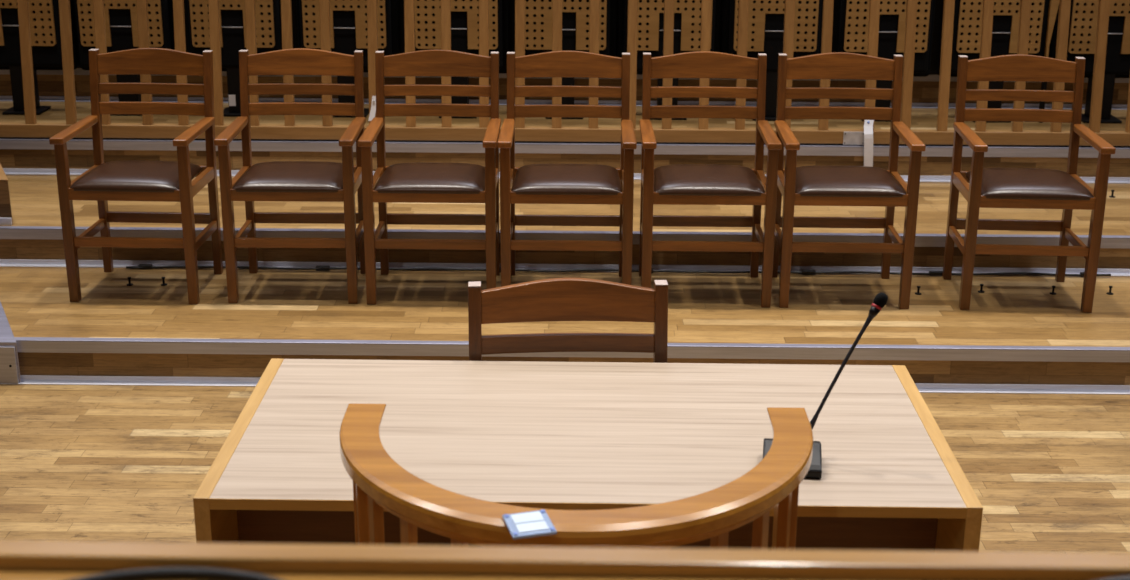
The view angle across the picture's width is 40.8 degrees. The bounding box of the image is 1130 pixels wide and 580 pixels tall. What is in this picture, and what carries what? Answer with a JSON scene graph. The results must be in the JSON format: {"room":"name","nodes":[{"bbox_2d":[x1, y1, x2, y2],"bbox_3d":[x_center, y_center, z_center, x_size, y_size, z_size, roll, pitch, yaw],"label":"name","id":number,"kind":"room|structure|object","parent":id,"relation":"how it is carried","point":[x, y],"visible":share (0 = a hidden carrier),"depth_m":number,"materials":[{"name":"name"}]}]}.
{"room":"courtroom","nodes":[
{"label":"courtroom","id":0,"kind":"room"},
{"bbox_2d":[0,101,1126,130],"bbox_3d":[0.068,-0.642,8.044,10.000,0.492,1.013,0,18,0],"label":"floor","id":1,"kind":"structure","parent":0,"point":[921,118],"depth_m":8.00,"materials":[{"name":"brown wood"}]},
{"bbox_2d":[0,0,80,114],"bbox_3d":[-2.835,-1.394,8.048,0.640,0.900,0.245,0,18,0],"label":"seat","id":2,"kind":"object","parent":1,"relation":"on","point":[44,14],"visible":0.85,"depth_m":7.99,"materials":[{"name":"brown wood"}]},
{"bbox_2d":[75,0,188,115],"bbox_3d":[-2.270,-1.389,8.044,0.640,0.900,0.245,0,18,0],"label":"seat","id":3,"kind":"object","parent":1,"relation":"on","point":[121,25],"visible":0.59,"depth_m":7.96,"materials":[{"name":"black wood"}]},
{"bbox_2d":[0,0,348,140],"bbox_3d":[-2.093,-1.139,7.440,2.079,0.795,0.136,0,18,0],"label":"barrier","id":4,"kind":"object","parent":1,"relation":"on","point":[29,129],"visible":0.74,"depth_m":7.45,"materials":[{"name":"brown wood"}]},
{"bbox_2d":[185,0,297,116],"bbox_3d":[-1.685,-1.384,8.039,0.640,0.900,0.245,0,18,0],"label":"seat","id":5,"kind":"object","parent":1,"relation":"on","point":[232,12],"visible":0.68,"depth_m":7.96,"materials":[{"name":"brown wood"}]},
{"bbox_2d":[296,0,404,117],"bbox_3d":[-1.100,-1.379,8.034,0.640,0.900,0.245,0,18,0],"label":"seat","id":6,"kind":"object","parent":1,"relation":"on","point":[348,18],"visible":0.53,"depth_m":7.95,"materials":[{"name":"black wood"}]},
{"bbox_2d":[414,0,513,117],"bbox_3d":[-0.516,-1.374,8.030,0.640,0.900,0.245,0,18,0],"label":"seat","id":7,"kind":"object","parent":1,"relation":"on","point":[464,13],"visible":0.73,"depth_m":7.94,"materials":[{"name":"black wood"}]},
{"bbox_2d":[355,0,755,144],"bbox_3d":[-0.040,-1.121,7.424,2.023,0.795,0.136,0,18,0],"label":"barrier","id":8,"kind":"object","parent":1,"relation":"on","point":[739,135],"visible":0.59,"depth_m":7.44,"materials":[{"name":"brown wood"}]},
{"bbox_2d":[368,96,375,120],"bbox_3d":[-0.944,-0.890,7.447,0.042,0.120,0.020,0,18,0],"label":"paper tag","id":9,"kind":"object","parent":8,"relation":"hanging from","point":[373,104],"visible":0.94,"depth_m":7.45,"materials":[{"name":"white paper"}]},
{"bbox_2d":[0,96,1126,109],"bbox_3d":[0.074,-1.035,8.415,10.000,0.024,0.038,0,18,0],"label":"baseboard","id":10,"kind":"structure","parent":1,"relation":"on","point":[2,98],"depth_m":8.42,"materials":[{"name":"wood"}]},
{"bbox_2d":[0,149,1129,176],"bbox_3d":[0.064,-0.637,7.507,10.000,0.164,0.014,0,18,0],"label":"trim","id":11,"kind":"structure","parent":1,"relation":"attached to","point":[9,158],"depth_m":7.50,"materials":[{"name":"grey metal"}]},
{"bbox_2d":[0,139,1129,157],"bbox_3d":[0.064,-0.698,7.490,10.000,0.048,0.035,0,18,0],"label":"trim","id":12,"kind":"structure","parent":1,"relation":"attached to","point":[73,144],"depth_m":7.47,"materials":[{"name":"metal"}]},
{"bbox_2d":[864,120,873,166],"bbox_3d":[1.487,-0.731,7.455,0.054,0.251,0.042,0,18,0],"label":"strip","id":13,"kind":"object","parent":12,"relation":"attached to","point":[868,124],"visible":0.93,"depth_m":7.44,"materials":[{"name":"paper"}]},
{"bbox_2d":[514,0,617,118],"bbox_3d":[0.050,-1.369,8.026,0.640,0.900,0.245,0,18,0],"label":"seat","id":14,"kind":"object","parent":1,"relation":"on","point":[538,13],"visible":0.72,"depth_m":7.93,"materials":[{"name":"black wood"}]},
{"bbox_2d":[617,0,721,119],"bbox_3d":[0.598,-1.364,8.021,0.640,0.900,0.245,0,18,0],"label":"seat","id":15,"kind":"object","parent":1,"relation":"on","point":[687,13],"visible":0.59,"depth_m":7.93,"materials":[{"name":"black wood"}]},
{"bbox_2d":[720,0,822,120],"bbox_3d":[1.148,-1.359,8.017,0.640,0.900,0.245,0,18,0],"label":"seat","id":16,"kind":"object","parent":1,"relation":"on","point":[765,17],"visible":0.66,"depth_m":7.93,"materials":[{"name":"black wood"}]},
{"bbox_2d":[832,0,942,121],"bbox_3d":[1.724,-1.354,8.013,0.640,0.900,0.245,0,18,0],"label":"seat","id":17,"kind":"object","parent":1,"relation":"on","point":[850,17],"visible":0.68,"depth_m":7.93,"materials":[{"name":"black wood"}]},
{"bbox_2d":[764,0,1129,147],"bbox_3d":[2.120,-1.101,7.404,2.294,0.795,0.142,0,18,0],"label":"barrier","id":18,"kind":"object","parent":1,"relation":"on","point":[1016,137],"visible":0.7,"depth_m":7.41,"materials":[{"name":"brown wood"}]},
{"bbox_2d":[937,0,1049,122],"bbox_3d":[2.311,-1.349,8.008,0.640,0.900,0.245,0,18,0],"label":"seat","id":19,"kind":"object","parent":1,"relation":"on","point":[967,24],"visible":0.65,"depth_m":7.91,"materials":[{"name":"black wood"}]},
{"bbox_2d":[1039,0,1059,122],"bbox_3d":[2.538,-1.272,7.926,0.070,0.808,0.035,0,18,0],"label":"board","id":20,"kind":"object","parent":1,"relation":"on","point":[1053,4],"visible":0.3,"depth_m":7.88,"materials":[{"name":"brown wood"}]},
{"bbox_2d":[1048,0,1129,122],"bbox_3d":[2.894,-1.344,8.004,0.640,0.900,0.245,0,18,0],"label":"seat","id":21,"kind":"object","parent":1,"relation":"on","point":[1083,13],"visible":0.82,"depth_m":7.93,"materials":[{"name":"brown wood"}]},
{"bbox_2d":[0,267,1129,346],"bbox_3d":[0.047,0.133,6.209,10.000,0.164,0.958,0,18,0],"label":"floor","id":22,"kind":"structure","parent":0,"point":[411,305],"depth_m":6.11,"materials":[{"name":"brown wood"}]},
{"bbox_2d":[0,301,20,382],"bbox_3d":[-2.706,0.184,5.997,1.299,0.168,0.573,0,18,0],"label":"step block","id":23,"kind":"object","parent":22,"relation":"attached to","point":[9,362],"visible":1,"depth_m":5.73,"materials":[{"name":"wood"}]},
{"bbox_2d":[126,277,132,285],"bbox_3d":[-1.825,-0.037,6.375,0.028,0.034,0.027,0,18,0],"label":"bolt","id":24,"kind":"object","parent":22,"relation":"on","point":[129,278],"visible":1,"depth_m":6.37,"materials":[{"name":"black metal"}]},
{"bbox_2d":[49,48,222,303],"bbox_3d":[-1.733,-0.474,6.232,0.542,0.954,0.530,1,18,2],"label":"armchair","id":25,"kind":"object","parent":22,"relation":"on","point":[163,181],"visible":1,"depth_m":6.27,"materials":[{"name":"brown wood"}]},
{"bbox_2d":[70,161,201,191],"bbox_3d":[-1.734,-0.475,6.185,0.442,0.054,0.396,1,18,2],"label":"seat cushion","id":26,"kind":"object","parent":25,"relation":"on","point":[113,176],"depth_m":6.05,"materials":[{"name":"brown leather"}]},
{"bbox_2d":[161,277,166,285],"bbox_3d":[-1.683,-0.037,6.377,0.028,0.034,0.027,0,18,0],"label":"bolt","id":27,"kind":"object","parent":22,"relation":"on","point":[163,278],"visible":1,"depth_m":6.37,"materials":[{"name":"black metal"}]},
{"bbox_2d":[214,48,365,303],"bbox_3d":[-1.100,-0.473,6.240,0.542,0.954,0.530,0,18,0],"label":"armchair","id":28,"kind":"object","parent":22,"relation":"on","point":[309,181],"visible":0.98,"depth_m":6.27,"materials":[{"name":"brown wood"}]},
{"bbox_2d":[232,161,342,191],"bbox_3d":[-1.100,-0.474,6.192,0.442,0.054,0.396,0,18,0],"label":"seat cushion","id":29,"kind":"object","parent":28,"relation":"on","point":[274,176],"depth_m":6.06,"materials":[{"name":"brown leather"}]},
{"bbox_2d":[358,49,500,304],"bbox_3d":[-0.536,-0.467,6.232,0.542,0.954,0.530,0,18,0],"label":"armchair","id":30,"kind":"object","parent":22,"relation":"on","point":[400,182],"visible":0.99,"depth_m":6.28,"materials":[{"name":"brown wood"}]},
{"bbox_2d":[374,163,484,193],"bbox_3d":[-0.536,-0.468,6.184,0.442,0.054,0.396,0,18,0],"label":"seat cushion","id":31,"kind":"object","parent":30,"relation":"on","point":[400,178],"depth_m":6.06,"materials":[{"name":"brown leather"}]},
{"bbox_2d":[0,337,1129,361],"bbox_3d":[0.043,0.225,5.732,10.000,0.050,0.035,0,18,0],"label":"trim","id":32,"kind":"structure","parent":22,"relation":"attached to","point":[24,344],"depth_m":5.72,"materials":[{"name":"metal"}]},
{"bbox_2d":[0,259,1129,275],"bbox_3d":[0.052,-0.096,6.605,10.000,0.024,0.038,0,18,0],"label":"baseboard","id":33,"kind":"structure","parent":22,"relation":"on","point":[3,262],"depth_m":6.62,"materials":[{"name":"metal"}]},
{"bbox_2d":[497,50,636,286],"bbox_3d":[0.009,-0.461,6.226,0.542,0.954,0.530,0,18,0],"label":"armchair","id":34,"kind":"object","parent":22,"relation":"on","point":[533,183],"visible":0.98,"depth_m":6.22,"materials":[{"name":"brown wood"}]},
{"bbox_2d":[511,164,622,194],"bbox_3d":[0.009,-0.463,6.178,0.442,0.054,0.396,0,18,0],"label":"seat cushion","id":35,"kind":"object","parent":34,"relation":"on","point":[533,179],"depth_m":6.05,"materials":[{"name":"brown leather"}]},
{"bbox_2d":[18,352,1129,384],"bbox_3d":[0.042,0.285,5.749,10.000,0.162,0.014,0,18,0],"label":"step riser","id":36,"kind":"structure","parent":22,"relation":"attached to","point":[30,363],"depth_m":5.74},
{"bbox_2d":[126,264,1110,276],"bbox_3d":[0.227,-0.084,6.571,4.250,0.016,0.031,0,18,0],"label":"cable","id":37,"kind":"object","parent":22,"relation":"on","point":[140,266],"visible":0.84,"depth_m":6.57,"materials":[{"name":"black rubber"}]},
{"bbox_2d":[639,51,781,307],"bbox_3d":[0.574,-0.458,6.227,0.542,0.954,0.530,0,18,0],"label":"armchair","id":38,"kind":"object","parent":22,"relation":"on","point":[682,184],"visible":0.99,"depth_m":6.27,"materials":[{"name":"brown wood"}]},
{"bbox_2d":[654,164,764,195],"bbox_3d":[0.574,-0.460,6.179,0.442,0.054,0.396,0,18,0],"label":"seat cushion","id":39,"kind":"object","parent":38,"relation":"on","point":[682,179],"depth_m":6.05,"materials":[{"name":"brown leather"}]},
{"bbox_2d":[772,52,925,308],"bbox_3d":[1.135,-0.453,6.221,0.542,0.954,0.530,1,18,1],"label":"armchair","id":40,"kind":"object","parent":22,"relation":"on","point":[802,185],"visible":0.94,"depth_m":6.26,"materials":[{"name":"brown wood"}]},
{"bbox_2d":[795,166,906,196],"bbox_3d":[1.134,-0.454,6.173,0.442,0.054,0.396,1,18,1],"label":"seat cushion","id":41,"kind":"object","parent":40,"relation":"on","point":[810,181],"depth_m":6.04,"materials":[{"name":"brown leather"}]},
{"bbox_2d":[915,286,921,294],"bbox_3d":[1.469,0.001,6.321,0.028,0.034,0.027,0,18,0],"label":"bolt","id":42,"kind":"object","parent":22,"relation":"on","point":[918,287],"visible":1,"depth_m":6.32,"materials":[{"name":"black metal"}]},
{"bbox_2d":[978,284,984,292],"bbox_3d":[1.740,-0.008,6.351,0.028,0.034,0.027,0,18,0],"label":"bolt","id":43,"kind":"object","parent":22,"relation":"on","point":[981,285],"visible":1,"depth_m":6.35,"materials":[{"name":"black metal"}]},
{"bbox_2d":[942,54,1115,312],"bbox_3d":[1.871,-0.442,6.199,0.542,0.954,0.530,1,18,3],"label":"armchair","id":44,"kind":"object","parent":22,"relation":"on","point":[1029,188],"visible":1,"depth_m":6.25,"materials":[{"name":"brown wood"}]},
{"bbox_2d":[966,168,1093,199],"bbox_3d":[1.868,-0.443,6.152,0.442,0.054,0.396,1,18,3],"label":"seat cushion","id":45,"kind":"object","parent":44,"relation":"on","point":[995,183],"depth_m":6.01,"materials":[{"name":"brown leather"}]},
{"bbox_2d":[1050,285,1055,294],"bbox_3d":[2.034,-0.001,6.334,0.028,0.034,0.027,0,18,0],"label":"bolt","id":46,"kind":"object","parent":22,"relation":"on","point":[1053,286],"visible":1,"depth_m":6.33,"materials":[{"name":"black metal"}]},
{"bbox_2d":[1106,286,1112,294],"bbox_3d":[2.272,0.000,6.336,0.028,0.034,0.027,0,18,0],"label":"bolt","id":47,"kind":"object","parent":22,"relation":"on","point":[1110,287],"visible":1,"depth_m":6.33,"materials":[{"name":"black metal"}]},
{"bbox_2d":[0,384,1129,552],"bbox_3d":[0.003,1.591,2.190,10.000,0.100,7.569,0,18,0],"label":"floor","id":48,"kind":"structure","parent":0,"point":[87,463],"depth_m":5.12,"materials":[{"name":"brown wood"}]},
{"bbox_2d":[0,375,1129,394],"bbox_3d":[0.042,0.358,5.746,10.000,0.024,0.038,0,18,0],"label":"baseboard","id":49,"kind":"structure","parent":48,"relation":"on","point":[25,379],"depth_m":5.75,"materials":[{"name":"metal"}]},
{"bbox_2d":[468,278,667,362],"bbox_3d":[0.016,0.503,3.812,0.542,0.954,0.530,0,18,-3],"label":"armchair","id":50,"kind":"object","parent":48,"relation":"on","point":[554,299],"visible":0.32,"depth_m":3.90,"materials":[{"name":"brown wood"}]},
{"bbox_2d":[340,404,812,549],"bbox_3d":[0.017,0.784,2.884,0.894,1.000,0.529,0,18,0],"label":"curved railing","id":51,"kind":"object","parent":48,"relation":"on","point":[379,482],"visible":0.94,"depth_m":2.61,"materials":[{"name":"brown wood"}]},
{"bbox_2d":[502,509,556,539],"bbox_3d":[-0.059,0.383,2.487,0.074,0.008,0.084,-4,19,-14],"label":"badge holder","id":52,"kind":"object","parent":51,"relation":"on","point":[530,524],"visible":1,"depth_m":2.48,"materials":[{"name":"plastic"}]},
{"bbox_2d":[193,358,982,551],"bbox_3d":[0.048,0.672,3.603,1.612,0.765,0.808,1,18,1],"label":"table","id":53,"kind":"object","parent":48,"relation":"on","point":[531,434],"visible":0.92,"depth_m":3.38,"materials":[{"name":"brown wood"}]},
{"bbox_2d":[763,292,887,478],"bbox_3d":[0.564,0.205,3.242,0.314,0.354,0.157,-5,19,-15],"label":"gooseneck microphone","id":54,"kind":"object","parent":53,"relation":"on","point":[880,300],"visible":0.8,"depth_m":3.28,"materials":[{"name":"black plastic"}]},
{"bbox_2d":[0,175,1129,234],"bbox_3d":[0.057,-0.249,7.114,10.000,0.327,1.000,0,18,0],"label":"floor","id":55,"kind":"structure","parent":0,"point":[34,199],"depth_m":6.92,"materials":[{"name":"brown wood"}]},
{"bbox_2d":[0,164,12,224],"bbox_3d":[-2.925,-0.490,6.940,1.033,0.204,0.690,0,18,0],"label":"step block","id":56,"kind":"object","parent":55,"relation":"on","point":[5,206],"visible":1,"depth_m":6.62,"materials":[{"name":"wood"}]},
{"bbox_2d":[0,239,1129,268],"bbox_3d":[0.053,-0.169,6.609,10.000,0.161,0.014,0,18,0],"label":"step riser","id":57,"kind":"structure","parent":55,"relation":"attached to","point":[47,249],"depth_m":6.61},
{"bbox_2d":[0,226,1129,247],"bbox_3d":[0.053,-0.228,6.592,10.000,0.050,0.035,0,18,0],"label":"trim","id":58,"kind":"structure","parent":55,"relation":"attached to","point":[6,232],"depth_m":6.58,"materials":[{"name":"metal"}]},
{"bbox_2d":[3,168,1129,183],"bbox_3d":[0.063,-0.562,7.504,10.000,0.024,0.038,0,18,0],"label":"baseboard","id":59,"kind":"structure","parent":55,"relation":"on","point":[8,171],"depth_m":7.51,"materials":[{"name":"metal"}]},
{"bbox_3d":[-0.014,1.793,0.194,10.000,0.760,3.650,0,18,0],"label":"floor","id":60,"kind":"structure","parent":0,"visible":0},
{"bbox_2d":[0,541,1129,579],"bbox_3d":[0.006,0.673,1.180,2.600,0.752,0.583,1,18,1],"label":"railing","id":61,"kind":"object","parent":60,"relation":"on","point":[19,560],"visible":1,"depth_m":1.32,"materials":[{"name":"brown wood"}]},
{"bbox_2d":[69,567,282,579],"bbox_3d":[-0.327,0.280,1.195,0.319,0.010,0.245,0,18,0],"label":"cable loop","id":62,"kind":"object","parent":61,"relation":"on","point":[163,572],"visible":1,"depth_m":1.30,"materials":[{"name":"black rubber"}]},
{"bbox_2d":[0,571,752,579],"bbox_3d":[0.008,0.348,1.058,2.600,0.030,0.553,1,18,1],"label":"countertop","id":63,"kind":"structure","parent":61,"relation":"on","point":[4,575],"depth_m":1.31,"materials":[{"name":"brown wood"}]},
{"bbox_2d":[1099,575,1129,579],"bbox_3d":[0.507,0.284,1.192,0.273,0.014,0.233,0,18,0],"label":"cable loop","id":64,"kind":"object","parent":61,"relation":"on","point":[1127,577],"visible":1,"depth_m":1.29,"materials":[{"name":"black rubber"}]},
{"bbox_3d":[0.080,-1.092,9.087,10.000,0.697,1.250,0,18,0],"label":"floor","id":65,"kind":"structure","parent":0,"visible":0},
{"bbox_2d":[0,74,1128,103],"bbox_3d":[0.075,-1.128,8.412,10.000,0.202,0.014,0,18,0],"label":"trim","id":66,"kind":"structure","parent":65,"relation":"attached to","point":[48,85],"depth_m":8.41,"materials":[{"name":"brown wood"}]},
{"bbox_2d":[0,68,1129,82],"bbox_3d":[0.075,-1.201,8.391,10.000,0.064,0.035,0,18,0],"label":"trim","id":67,"kind":"structure","parent":65,"relation":"attached to","point":[79,71],"depth_m":8.38,"materials":[{"name":"wood"}]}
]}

